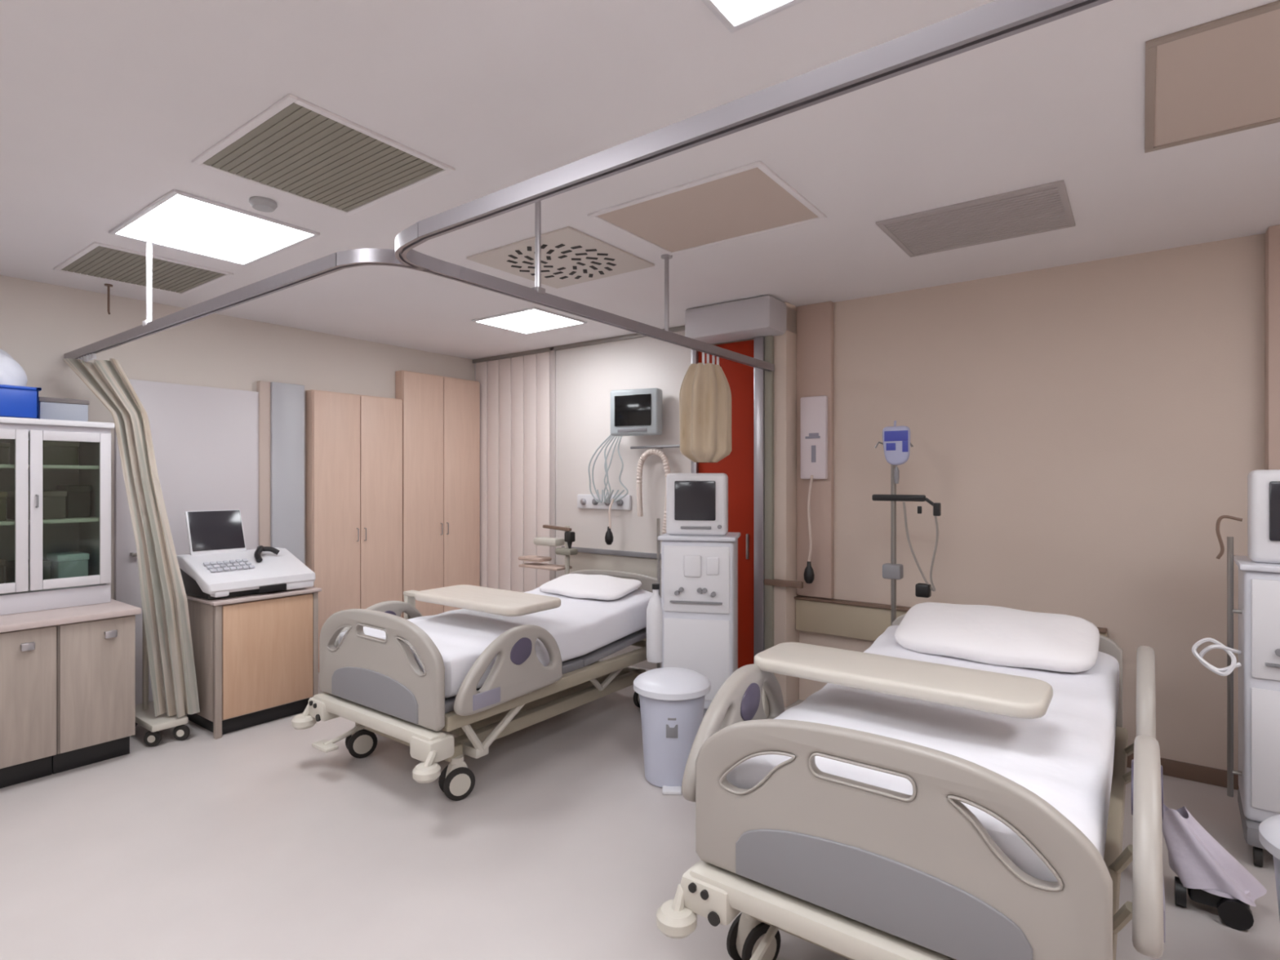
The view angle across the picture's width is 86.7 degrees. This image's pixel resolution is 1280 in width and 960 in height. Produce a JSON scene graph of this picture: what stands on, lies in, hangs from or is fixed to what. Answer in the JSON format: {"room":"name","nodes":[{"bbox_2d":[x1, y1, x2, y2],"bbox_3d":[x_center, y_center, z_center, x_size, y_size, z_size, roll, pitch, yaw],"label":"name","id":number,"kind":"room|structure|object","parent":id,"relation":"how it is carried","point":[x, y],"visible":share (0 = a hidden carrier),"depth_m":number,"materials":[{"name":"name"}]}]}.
{"room":"hospital room","nodes":[
{"label":"hospital room","id":0,"kind":"room"},
{"bbox_2d":[0,275,475,599],"bbox_3d":[-3.698,0.160,3.810,0.100,2.640,6.910,0,0,37],"label":"wall","id":1,"kind":"structure","parent":0,"point":[41,322],"depth_m":4.55,"materials":[{"name":"beige paint"}]},
{"bbox_2d":[114,378,258,704],"bbox_3d":[-3.007,0.420,4.592,0.078,2.120,0.890,0,0,37],"label":"door","id":2,"kind":"structure","parent":1,"relation":"in","point":[206,439],"depth_m":4.56,"materials":[{"name":"white paint"}]},
{"bbox_2d":[257,381,271,546],"bbox_3d":[-2.753,0.380,4.957,0.050,2.200,0.080,0,0,37],"label":"trim","id":3,"kind":"structure","parent":1,"relation":"attached to","point":[264,388],"depth_m":4.94,"materials":[{"name":"beige"}]},
{"bbox_2d":[270,382,304,564],"bbox_3d":[-2.649,0.380,5.080,0.070,2.200,0.240,0,0,37],"label":"trim","id":4,"kind":"structure","parent":1,"relation":"attached to","point":[287,400],"depth_m":5.06,"materials":[{"name":"grey paint"}]},
{"bbox_2d":[0,0,1279,359],"bbox_3d":[-0.872,-1.210,1.712,7.140,0.100,7.110,0,0,37],"label":"ceiling","id":5,"kind":"structure","parent":0,"point":[107,107],"depth_m":2.28,"materials":[{"name":"paint"}]},
{"bbox_2d":[104,283,112,314],"bbox_3d":[-3.154,-1.071,4.022,0.040,0.179,0.040,0,0,37],"label":"ceiling hook","id":6,"kind":"object","parent":5,"relation":"hanging from","point":[108,286],"visible":1,"depth_m":4.02,"materials":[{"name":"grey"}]},
{"bbox_2d":[53,241,233,295],"bbox_3d":[-2.747,-1.155,3.757,0.700,0.010,0.630,0,0,37],"label":"ceiling vent","id":7,"kind":"object","parent":5,"relation":"in","point":[99,260],"visible":0.97,"depth_m":3.72,"materials":[{"name":"metal"}]},
{"bbox_2d":[108,189,319,266],"bbox_3d":[-1.988,-1.154,3.169,0.770,0.012,0.600,0,0,37],"label":"recessed light","id":8,"kind":"object","parent":5,"relation":"in","point":[180,220],"visible":1,"depth_m":3.13,"materials":[{"name":"white plastic"}]},
{"bbox_2d":[248,195,277,212],"bbox_3d":[-1.568,-1.143,2.820,0.104,0.034,0.104,0,0,37],"label":"smoke detector","id":9,"kind":"object","parent":5,"relation":"attached to","point":[264,204],"visible":1,"depth_m":2.79,"materials":[{"name":"grey plastic"}]},
{"bbox_2d":[191,93,454,215],"bbox_3d":[-1.159,-1.155,2.491,0.720,0.010,0.610,0,0,37],"label":"ceiling vent","id":10,"kind":"object","parent":5,"relation":"in","point":[297,148],"visible":1,"depth_m":2.44,"materials":[{"name":"metal"}]},
{"bbox_2d":[471,306,587,334],"bbox_3d":[-0.803,-1.154,4.942,0.640,0.012,0.540,0,0,37],"label":"recessed light","id":11,"kind":"object","parent":5,"relation":"in","point":[531,320],"visible":1,"depth_m":4.92,"materials":[{"name":"white plastic"}]},
{"bbox_2d":[466,226,654,288],"bbox_3d":[-0.412,-1.152,3.581,0.720,0.016,0.680,0,0,37],"label":"ceiling vent","id":12,"kind":"object","parent":5,"relation":"in","point":[570,256],"visible":0.91,"depth_m":3.52,"materials":[{"name":"grey metal"}]},
{"bbox_2d":[63,0,1112,371],"bbox_3d":[0.167,-0.935,3.145,6.900,0.450,2.910,0,0,37],"label":"rail","id":13,"kind":"object","parent":5,"relation":"hanging from","point":[995,20],"visible":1,"depth_m":1.58,"materials":[{"name":"silver metal"}]},
{"bbox_2d":[62,353,199,718],"bbox_3d":[-2.917,0.320,3.844,0.780,2.051,0.174,0,0,6],"label":"privacy curtain","id":14,"kind":"object","parent":13,"relation":"hanging from","point":[164,602],"visible":1,"depth_m":3.83,"materials":[{"name":"fabric"}]},
{"bbox_2d":[679,352,731,462],"bbox_3d":[0.375,-0.405,3.860,0.265,0.610,0.375,0,0,37],"label":"curtain","id":15,"kind":"object","parent":13,"relation":"hanging from","point":[704,395],"visible":1,"depth_m":3.74,"materials":[{"name":"beige fabric"}]},
{"bbox_2d":[587,160,826,255],"bbox_3d":[0.297,-1.155,2.967,0.830,0.010,0.650,0,0,37],"label":"ceiling panel","id":16,"kind":"object","parent":5,"relation":"attached to","point":[749,200],"visible":1,"depth_m":2.93,"materials":[{"name":"paint"}]},
{"bbox_2d":[701,0,805,33],"bbox_3d":[0.364,-1.154,1.287,0.750,0.012,0.580,0,0,37],"label":"recessed light","id":17,"kind":"object","parent":5,"relation":"in","point":[735,15],"visible":1,"depth_m":1.66,"materials":[{"name":"white plastic"}]},
{"bbox_2d":[712,0,788,24],"bbox_3d":[0.364,-1.156,1.287,0.710,0.008,0.540,0,0,37],"label":"diffuser","id":18,"kind":"object","parent":17,"relation":"attached to","point":[729,11],"depth_m":1.66,"materials":[{"name":"white plastic"}]},
{"bbox_2d":[875,179,1075,257],"bbox_3d":[1.517,-1.155,3.059,0.720,0.010,0.570,0,0,37],"label":"ceiling vent","id":19,"kind":"object","parent":5,"relation":"in","point":[1046,207],"visible":1,"depth_m":3.02,"materials":[{"name":"grey metal"}]},
{"bbox_2d":[1144,0,1279,152],"bbox_3d":[1.878,-1.155,1.850,0.800,0.010,0.740,0,0,37],"label":"ceiling panel","id":20,"kind":"object","parent":5,"relation":"attached to","point":[1220,77],"visible":1,"depth_m":1.95,"materials":[{"name":"beige"}]},
{"bbox_2d":[0,659,1279,959],"bbox_3d":[-0.872,1.530,1.712,7.140,0.100,7.110,0,0,37],"label":"floor","id":21,"kind":"structure","parent":0,"point":[259,842],"depth_m":2.67,"materials":[{"name":"plastic"}]},
{"bbox_2d":[0,625,56,788],"bbox_3d":[-3.308,1.097,3.460,0.884,0.765,0.332,0,0,37],"label":"base cabinet","id":22,"kind":"object","parent":21,"relation":"on","point":[28,657],"visible":0.95,"depth_m":3.26,"materials":[{"name":"beige laminate"}]},
{"bbox_2d":[52,614,135,773],"bbox_3d":[-3.111,1.097,3.725,0.884,0.765,0.322,0,0,37],"label":"base cabinet","id":23,"kind":"object","parent":21,"relation":"on","point":[95,660],"visible":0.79,"depth_m":3.47,"materials":[{"name":"beige laminate"}]},
{"bbox_2d":[135,617,190,746],"bbox_3d":[-2.821,1.080,3.937,0.517,0.800,0.214,0,0,37],"label":"trolley","id":24,"kind":"object","parent":21,"relation":"on","point":[145,717],"visible":0.73,"depth_m":3.84,"materials":[{"name":"beige plastic"}]},
{"bbox_2d":[184,586,321,739],"bbox_3d":[-2.463,1.087,4.269,0.585,0.785,0.630,0,0,37],"label":"base cabinet","id":25,"kind":"object","parent":21,"relation":"on","point":[255,655],"visible":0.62,"depth_m":4.04,"materials":[{"name":"beige laminate"}]},
{"bbox_2d":[186,586,321,605],"bbox_3d":[-2.463,0.705,4.269,0.585,0.020,0.630,0,0,37],"label":"countertop","id":26,"kind":"structure","parent":25,"relation":"on","point":[242,598],"depth_m":4.05,"materials":[{"name":"laminate"}]},
{"bbox_2d":[177,509,315,599],"bbox_3d":[-2.455,0.442,4.238,0.503,0.497,0.620,0,0,37],"label":"machine","id":27,"kind":"object","parent":26,"relation":"on","point":[219,564],"visible":0.99,"depth_m":4.18,"materials":[{"name":"white plastic"}]},
{"bbox_2d":[306,389,402,672],"bbox_3d":[-2.292,0.395,5.499,0.142,2.170,0.776,0,0,37],"label":"wardrobe","id":28,"kind":"object","parent":21,"relation":"on","point":[354,442],"visible":0.64,"depth_m":5.42,"materials":[{"name":"brown wood"}]},
{"bbox_2d":[395,370,479,617],"bbox_3d":[-1.809,0.270,6.150,0.142,2.420,0.836,0,0,37],"label":"wardrobe","id":29,"kind":"object","parent":21,"relation":"on","point":[441,415],"visible":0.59,"depth_m":6.08,"materials":[{"name":"brown wood"}]},
{"bbox_2d":[291,569,661,800],"bbox_3d":[-0.755,1.057,3.966,1.178,0.844,2.026,0,0,37],"label":"hospital bed","id":30,"kind":"object","parent":21,"relation":"on","point":[481,678],"visible":0.91,"depth_m":3.34,"materials":[{"name":"beige plastic"}]},
{"bbox_2d":[539,573,642,599],"bbox_3d":[-0.332,0.705,4.502,0.680,0.116,0.397,0,0,37],"label":"pillow","id":31,"kind":"object","parent":30,"relation":"on","point":[602,587],"visible":1,"depth_m":4.39,"materials":[{"name":"white fabric"}]},
{"bbox_2d":[403,584,560,619],"bbox_3d":[-0.963,1.054,3.791,1.145,0.853,0.480,0,0,37],"label":"table","id":32,"kind":"object","parent":21,"relation":"on","point":[478,598],"visible":0.54,"depth_m":3.60,"materials":[{"name":"beige plastic"}]},
{"bbox_2d":[518,524,577,574],"bbox_3d":[-0.669,0.918,5.378,0.655,1.122,0.400,0,0,37],"label":"stand","id":33,"kind":"object","parent":21,"relation":"on","point":[569,535],"visible":0.56,"depth_m":5.30,"materials":[{"name":"beige plastic"}]},
{"bbox_2d":[518,555,572,570],"bbox_3d":[-0.769,0.660,5.415,0.450,0.080,0.180,0,0,37],"label":"shelf","id":34,"kind":"object","parent":33,"relation":"attached to","point":[529,557],"depth_m":5.38,"materials":[{"name":"beige paint"}]},
{"bbox_2d":[533,537,564,546],"bbox_3d":[-0.723,0.490,5.394,0.250,0.060,0.120,0,0,37],"label":"tray","id":35,"kind":"object","parent":33,"relation":"on","point":[547,541],"depth_m":5.34,"materials":[{"name":"beige plastic"}]},
{"bbox_2d":[633,666,711,795],"bbox_3d":[0.159,1.220,3.369,0.384,0.521,0.384,0,0,37],"label":"waste bin","id":36,"kind":"object","parent":21,"relation":"on","point":[672,700],"visible":0.95,"depth_m":3.24,"materials":[{"name":"grey plastic"}]},
{"bbox_2d":[646,473,740,718],"bbox_3d":[0.326,0.720,4.073,0.525,1.520,0.450,0,0,13],"label":"machine","id":37,"kind":"object","parent":21,"relation":"on","point":[693,625],"visible":0.73,"depth_m":3.91,"materials":[{"name":"white plastic"}]},
{"bbox_2d":[646,583,662,662],"bbox_3d":[0.092,0.834,3.976,0.109,0.452,0.109,0,0,37],"label":"canister","id":38,"kind":"object","parent":37,"relation":"on","point":[655,607],"depth_m":3.93,"materials":[{"name":"white plastic"}]},
{"bbox_2d":[657,532,740,542],"bbox_3d":[0.364,0.338,4.069,0.450,0.025,0.400,0,0,13],"label":"tray","id":39,"kind":"object","parent":37,"relation":"on","point":[668,536],"depth_m":3.92,"materials":[{"name":"white plastic"}]},
{"bbox_2d":[754,642,1053,719],"bbox_3d":[0.823,1.054,2.279,0.955,0.853,0.420,0,0,37],"label":"table","id":40,"kind":"object","parent":21,"relation":"on","point":[997,693],"visible":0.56,"depth_m":2.16,"materials":[{"name":"beige plastic"}]},
{"bbox_2d":[871,441,941,626],"bbox_3d":[1.408,0.627,3.741,0.558,1.684,0.533,0,0,37],"label":"stand","id":41,"kind":"object","parent":21,"relation":"on","point":[892,571],"visible":0.49,"depth_m":3.68,"materials":[{"name":"silver metal"}]},
{"bbox_2d":[882,420,911,484],"bbox_3d":[1.386,-0.151,3.664,0.148,0.341,0.038,0,0,37],"label":"bag","id":42,"kind":"object","parent":41,"relation":"hanging from","point":[895,439],"visible":1,"depth_m":3.65,"materials":[{"name":"blue plastic"}]},
{"bbox_2d":[884,430,908,452],"bbox_3d":[1.379,-0.207,3.649,0.125,0.115,0.006,0,0,37],"label":"print","id":43,"kind":"object","parent":42,"relation":"attached to","point":[895,441],"depth_m":3.65,"materials":[{"name":"blue"}]},
{"bbox_2d":[656,613,1165,959],"bbox_3d":[1.087,1.044,2.387,1.178,0.871,2.026,0,0,37],"label":"hospital bed","id":44,"kind":"object","parent":21,"relation":"on","point":[850,823],"visible":0.94,"depth_m":1.74,"materials":[{"name":"beige plastic"}]},
{"bbox_2d":[894,602,1099,672],"bbox_3d":[1.516,0.661,2.916,0.760,0.191,0.431,0,0,37],"label":"pillow","id":45,"kind":"object","parent":44,"relation":"on","point":[994,635],"visible":1,"depth_m":2.80,"materials":[{"name":"white fabric"}]},
{"bbox_2d":[1162,803,1266,930],"bbox_3d":[1.976,1.317,2.347,0.294,0.325,0.204,0,0,37],"label":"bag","id":46,"kind":"object","parent":21,"relation":"on","point":[1212,877],"visible":0.98,"depth_m":2.31,"materials":[{"name":"white plastic"}]},
{"bbox_2d":[1191,469,1279,866],"bbox_3d":[2.561,0.720,2.679,0.592,1.520,0.450,0,0,39],"label":"machine","id":47,"kind":"object","parent":21,"relation":"on","point":[1258,611],"visible":1,"depth_m":2.62,"materials":[{"name":"white plastic"}]},
{"bbox_2d":[1233,555,1279,573],"bbox_3d":[2.620,0.338,2.638,0.450,0.025,0.400,0,0,39],"label":"tray","id":48,"kind":"object","parent":47,"relation":"on","point":[1246,564],"depth_m":2.62,"materials":[{"name":"white plastic"}]},
{"bbox_2d":[1258,814,1279,920],"bbox_3d":[1.930,1.220,1.829,0.384,0.521,0.386,0,0,37],"label":"waste bin","id":49,"kind":"object","parent":21,"relation":"on","point":[1268,828],"visible":1,"depth_m":1.90,"materials":[{"name":"grey plastic"}]},
{"bbox_3d":[-3.538,1.097,3.149,0.884,0.765,0.437,0,0,37],"label":"base cabinet","id":50,"kind":"object","parent":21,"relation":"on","visible":0},
{"bbox_2d":[0,599,141,632],"bbox_3d":[-3.337,0.697,3.420,0.885,0.033,1.115,0,0,37],"label":"countertop","id":51,"kind":"structure","parent":50,"relation":"on","point":[38,619],"depth_m":3.43,"materials":[{"name":"laminate"}]},
{"bbox_2d":[0,416,114,615],"bbox_3d":[-3.438,0.181,3.486,0.564,0.995,1.060,0,0,37],"label":"display cabinet","id":52,"kind":"object","parent":51,"relation":"on","point":[22,539],"visible":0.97,"depth_m":3.62,"materials":[{"name":"grey wood"}]},
{"bbox_2d":[0,558,4,583],"bbox_3d":[-3.423,0.493,3.475,0.228,0.170,0.208,0,0,37],"label":"storage box","id":53,"kind":"object","parent":52,"relation":"in","point":[2,561],"visible":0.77,"depth_m":3.48,"materials":[{"name":"grey"}]},
{"bbox_2d":[0,491,7,520],"bbox_3d":[-3.417,0.135,3.483,0.228,0.150,0.208,0,0,37],"label":"storage box","id":54,"kind":"object","parent":52,"relation":"on","point":[3,495],"visible":1,"depth_m":3.49,"materials":[{"name":"yellow cardboard"}]},
{"bbox_2d":[0,443,10,464],"bbox_3d":[-3.412,-0.135,3.491,0.228,0.110,0.208,0,0,37],"label":"storage box","id":55,"kind":"object","parent":52,"relation":"on","point":[4,447],"visible":0.96,"depth_m":3.49,"materials":[{"name":"grey"}]},
{"bbox_2d":[0,384,41,418],"bbox_3d":[-3.384,-0.400,3.495,0.360,0.165,0.380,0,0,37],"label":"storage box","id":56,"kind":"object","parent":52,"relation":"on","point":[18,402],"visible":0.75,"depth_m":3.48,"materials":[{"name":"blue plastic"}]},
{"bbox_2d":[0,348,27,386],"bbox_3d":[-3.376,-0.515,3.501,0.312,0.371,0.305,0,0,37],"label":"bundle","id":57,"kind":"object","parent":56,"relation":"in","point":[11,373],"visible":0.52,"depth_m":3.49,"materials":[{"name":"white"}]},
{"bbox_2d":[4,559,51,589],"bbox_3d":[-3.308,0.508,3.663,0.228,0.140,0.148,0,0,37],"label":"storage box","id":58,"kind":"object","parent":52,"relation":"in","point":[10,565],"visible":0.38,"depth_m":3.63,"materials":[{"name":"grey plastic"}]},
{"bbox_2d":[6,490,66,519],"bbox_3d":[-3.274,0.135,3.676,0.228,0.150,0.208,0,0,37],"label":"storage box","id":59,"kind":"object","parent":52,"relation":"on","point":[54,502],"visible":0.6,"depth_m":3.64,"materials":[{"name":"brown cardboard"}]},
{"bbox_2d":[0,464,99,469],"bbox_3d":[-3.444,-0.070,3.490,0.468,0.018,1.000,0,0,37],"label":"shelf","id":60,"kind":"object","parent":52,"relation":"attached to","point":[2,466],"depth_m":3.64,"materials":[{"name":"white"}]},
{"bbox_2d":[0,516,99,525],"bbox_3d":[-3.444,0.220,3.490,0.468,0.018,1.000,0,0,37],"label":"shelf","id":61,"kind":"object","parent":52,"relation":"attached to","point":[93,520],"depth_m":3.62,"materials":[{"name":"white"}]},
{"bbox_2d":[28,440,79,465],"bbox_3d":[-3.261,-0.145,3.728,0.228,0.130,0.228,0,0,37],"label":"storage box","id":62,"kind":"object","parent":52,"relation":"on","point":[54,453],"visible":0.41,"depth_m":3.69,"materials":[{"name":"green plastic"}]},
{"bbox_2d":[38,396,89,421],"bbox_3d":[-3.231,-0.380,3.759,0.280,0.125,0.215,0,0,37],"label":"carton","id":63,"kind":"object","parent":52,"relation":"on","point":[49,408],"visible":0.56,"depth_m":3.67,"materials":[{"name":"grey cardboard"}]},
{"bbox_2d":[46,551,88,578],"bbox_3d":[-3.181,0.493,3.768,0.208,0.170,0.138,0,0,37],"label":"storage box","id":64,"kind":"object","parent":52,"relation":"in","point":[64,564],"visible":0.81,"depth_m":3.71,"materials":[{"name":"green plastic"}]},
{"bbox_2d":[56,484,91,518],"bbox_3d":[-3.205,0.120,3.836,0.208,0.180,0.108,0,0,37],"label":"storage box","id":65,"kind":"object","parent":52,"relation":"on","point":[78,496],"visible":0.82,"depth_m":3.77,"materials":[{"name":"grey"}]},
{"bbox_2d":[711,302,799,707],"bbox_3d":[0.732,0.160,4.694,0.700,2.640,0.210,0,0,37],"label":"wall pillar","id":66,"kind":"structure","parent":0,"point":[785,344],"depth_m":4.44,"materials":[{"name":"beige paint"}]},
{"bbox_2d":[691,349,697,473],"bbox_3d":[0.391,0.268,4.785,0.045,2.425,0.050,0,0,37],"label":"trim","id":67,"kind":"structure","parent":66,"relation":"attached to","point":[694,353],"depth_m":4.76,"materials":[{"name":"silver metal"}]},
{"bbox_2d":[697,339,754,668],"bbox_3d":[0.589,0.263,4.641,0.445,2.395,0.045,0,0,37],"label":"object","id":68,"kind":"structure","parent":66,"relation":"attached to","point":[739,465],"depth_m":4.56,"materials":[{"name":"red paint"}]},
{"bbox_2d":[754,336,764,656],"bbox_3d":[0.795,0.268,4.485,0.070,2.425,0.050,0,0,37],"label":"trim","id":69,"kind":"structure","parent":66,"relation":"attached to","point":[758,341],"depth_m":4.46,"materials":[{"name":"silver metal"}]},
{"bbox_2d":[764,335,773,673],"bbox_3d":[0.849,0.268,4.454,0.055,2.425,0.035,0,0,37],"label":"trim","id":70,"kind":"structure","parent":66,"relation":"attached to","point":[768,340],"depth_m":4.43,"materials":[{"name":"beige"}]},
{"bbox_2d":[764,578,803,588],"bbox_3d":[0.930,0.670,4.391,0.260,0.040,0.040,0,0,37],"label":"trim","id":71,"kind":"structure","parent":66,"relation":"attached to","point":[781,583],"depth_m":4.37,"materials":[{"name":"brown wood"}]},
{"bbox_2d":[475,233,1265,770],"bbox_3d":[1.217,0.160,4.526,7.140,2.640,0.100,0,0,37],"label":"wall","id":72,"kind":"structure","parent":0,"point":[1082,433],"depth_m":3.62,"materials":[{"name":"beige paint"}]},
{"bbox_2d":[475,351,550,592],"bbox_3d":[-1.185,0.175,6.239,0.980,2.610,0.012,0,0,37],"label":"curtain","id":73,"kind":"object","parent":72,"relation":"attached to","point":[524,380],"depth_m":6.20,"materials":[{"name":"white fabric"}]},
{"bbox_2d":[550,346,555,580],"bbox_3d":[-0.757,0.160,5.910,0.060,2.640,0.030,0,0,37],"label":"trim","id":74,"kind":"structure","parent":72,"relation":"attached to","point":[553,353],"depth_m":5.89,"materials":[{"name":"grey"}]},
{"bbox_2d":[472,325,684,363],"bbox_3d":[-0.528,-1.143,5.740,2.690,0.035,0.030,0,0,37],"label":"trim","id":75,"kind":"structure","parent":72,"relation":"attached to","point":[681,328],"depth_m":5.77,"materials":[{"name":"silver metal"}]},
{"bbox_2d":[577,493,631,510],"bbox_3d":[-0.307,0.180,5.542,0.560,0.120,0.058,0,0,37],"label":"outlet strip","id":76,"kind":"object","parent":72,"relation":"attached to","point":[584,501],"visible":0.87,"depth_m":5.55,"materials":[{"name":"white plastic"}]},
{"bbox_2d":[580,498,586,504],"bbox_3d":[-0.476,0.180,5.650,0.052,0.051,0.030,0,0,37],"label":"outlet","id":77,"kind":"object","parent":76,"relation":"attached to","point":[583,501],"depth_m":5.64,"materials":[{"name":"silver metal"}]},
{"bbox_2d":[591,498,598,505],"bbox_3d":[-0.372,0.180,5.573,0.052,0.051,0.030,0,0,37],"label":"outlet","id":78,"kind":"object","parent":76,"relation":"attached to","point":[593,502],"depth_m":5.56,"materials":[{"name":"grey plastic"}]},
{"bbox_2d":[616,499,622,506],"bbox_3d":[-0.163,0.180,5.418,0.052,0.051,0.030,0,0,37],"label":"outlet","id":79,"kind":"object","parent":76,"relation":"attached to","point":[620,503],"depth_m":5.41,"materials":[{"name":"grey plastic"}]},
{"bbox_2d":[561,546,661,580],"bbox_3d":[-0.215,0.677,5.432,1.020,0.245,0.125,0,0,37],"label":"console","id":80,"kind":"object","parent":72,"relation":"attached to","point":[586,558],"visible":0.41,"depth_m":5.36,"materials":[{"name":"beige plastic"}]},
{"bbox_2d":[555,330,691,669],"bbox_3d":[-0.117,0.160,5.446,1.520,2.640,0.014,0,0,37],"label":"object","id":81,"kind":"structure","parent":72,"relation":"attached to","point":[586,376],"depth_m":5.51,"materials":[{"name":"white paint"}]},
{"bbox_2d":[610,387,662,436],"bbox_3d":[-0.010,-0.515,5.228,0.400,0.350,0.228,0,0,23],"label":"patient monitor","id":82,"kind":"object","parent":72,"relation":"attached to","point":[633,412],"visible":1,"depth_m":5.12,"materials":[{"name":"grey plastic"}]},
{"bbox_2d":[588,435,628,502],"bbox_3d":[-0.241,-0.089,5.415,0.394,0.550,0.082,0,0,37],"label":"cables","id":83,"kind":"object","parent":82,"relation":"hanging from","point":[609,494],"visible":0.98,"depth_m":5.41,"materials":[{"name":"grey plastic"}]},
{"bbox_2d":[604,498,613,545],"bbox_3d":[-0.235,0.329,5.314,0.085,0.363,0.068,0,0,-23],"label":"bulb","id":84,"kind":"object","parent":83,"relation":"hanging from","point":[609,535],"visible":1,"depth_m":5.30,"materials":[{"name":"black plastic"}]},
{"bbox_2d":[630,444,679,533],"bbox_3d":[0.137,0.071,5.151,0.460,0.662,0.144,0,0,37],"label":"hose","id":85,"kind":"object","parent":72,"relation":"attached to","point":[660,453],"visible":0.76,"depth_m":5.15,"materials":[{"name":"beige plastic"}]},
{"bbox_2d":[684,294,796,344],"bbox_3d":[0.684,-1.052,4.580,0.640,0.215,0.450,0,0,37],"label":"trim","id":86,"kind":"structure","parent":72,"relation":"attached to","point":[764,316],"depth_m":4.38,"materials":[{"name":"grey"}]},
{"bbox_2d":[800,395,827,479],"bbox_3d":[1.134,-0.275,4.423,0.180,0.540,0.045,0,0,37],"label":"pressure gauge","id":87,"kind":"object","parent":72,"relation":"attached to","point":[814,410],"visible":1,"depth_m":4.40,"materials":[{"name":"white plastic"}]},
{"bbox_2d":[803,475,814,583],"bbox_3d":[1.098,0.319,4.375,0.085,0.702,0.068,0,0,-23],"label":"bulb","id":88,"kind":"object","parent":87,"relation":"hanging from","point":[809,575],"visible":1,"depth_m":4.36,"materials":[{"name":"black plastic"}]},
{"bbox_2d":[796,301,833,598],"bbox_3d":[1.157,-0.195,4.478,0.240,1.930,0.050,0,0,37],"label":"wall panel","id":89,"kind":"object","parent":72,"relation":"attached to","point":[815,322],"depth_m":4.44,"materials":[{"name":"beige paint"}]},
{"bbox_2d":[794,595,1106,633],"bbox_3d":[1.735,0.782,4.024,1.710,0.015,0.090,0,0,37],"label":"trim","id":90,"kind":"structure","parent":72,"relation":"attached to","point":[1102,630],"depth_m":4.27,"materials":[{"name":"brown wood"}]},
{"bbox_2d":[795,599,1106,640],"bbox_3d":[1.739,0.895,4.030,1.710,0.210,0.075,0,0,37],"label":"headboard","id":91,"kind":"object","parent":72,"relation":"attached to","point":[864,623],"depth_m":4.32,"materials":[{"name":"beige"}]},
{"bbox_2d":[1126,752,1239,790],"bbox_3d":[2.584,1.440,3.440,3.450,0.080,0.015,0,0,37],"label":"baseboard","id":92,"kind":"structure","parent":72,"relation":"attached to","point":[1206,775],"depth_m":3.33,"materials":[{"name":"brown wood"}]},
{"bbox_2d":[1265,224,1279,469],"bbox_3d":[3.066,0.160,3.023,0.400,2.640,0.110,0,0,37],"label":"trim","id":93,"kind":"structure","parent":72,"relation":"attached to","point":[1272,234],"depth_m":3.09,"materials":[{"name":"beige paint"}]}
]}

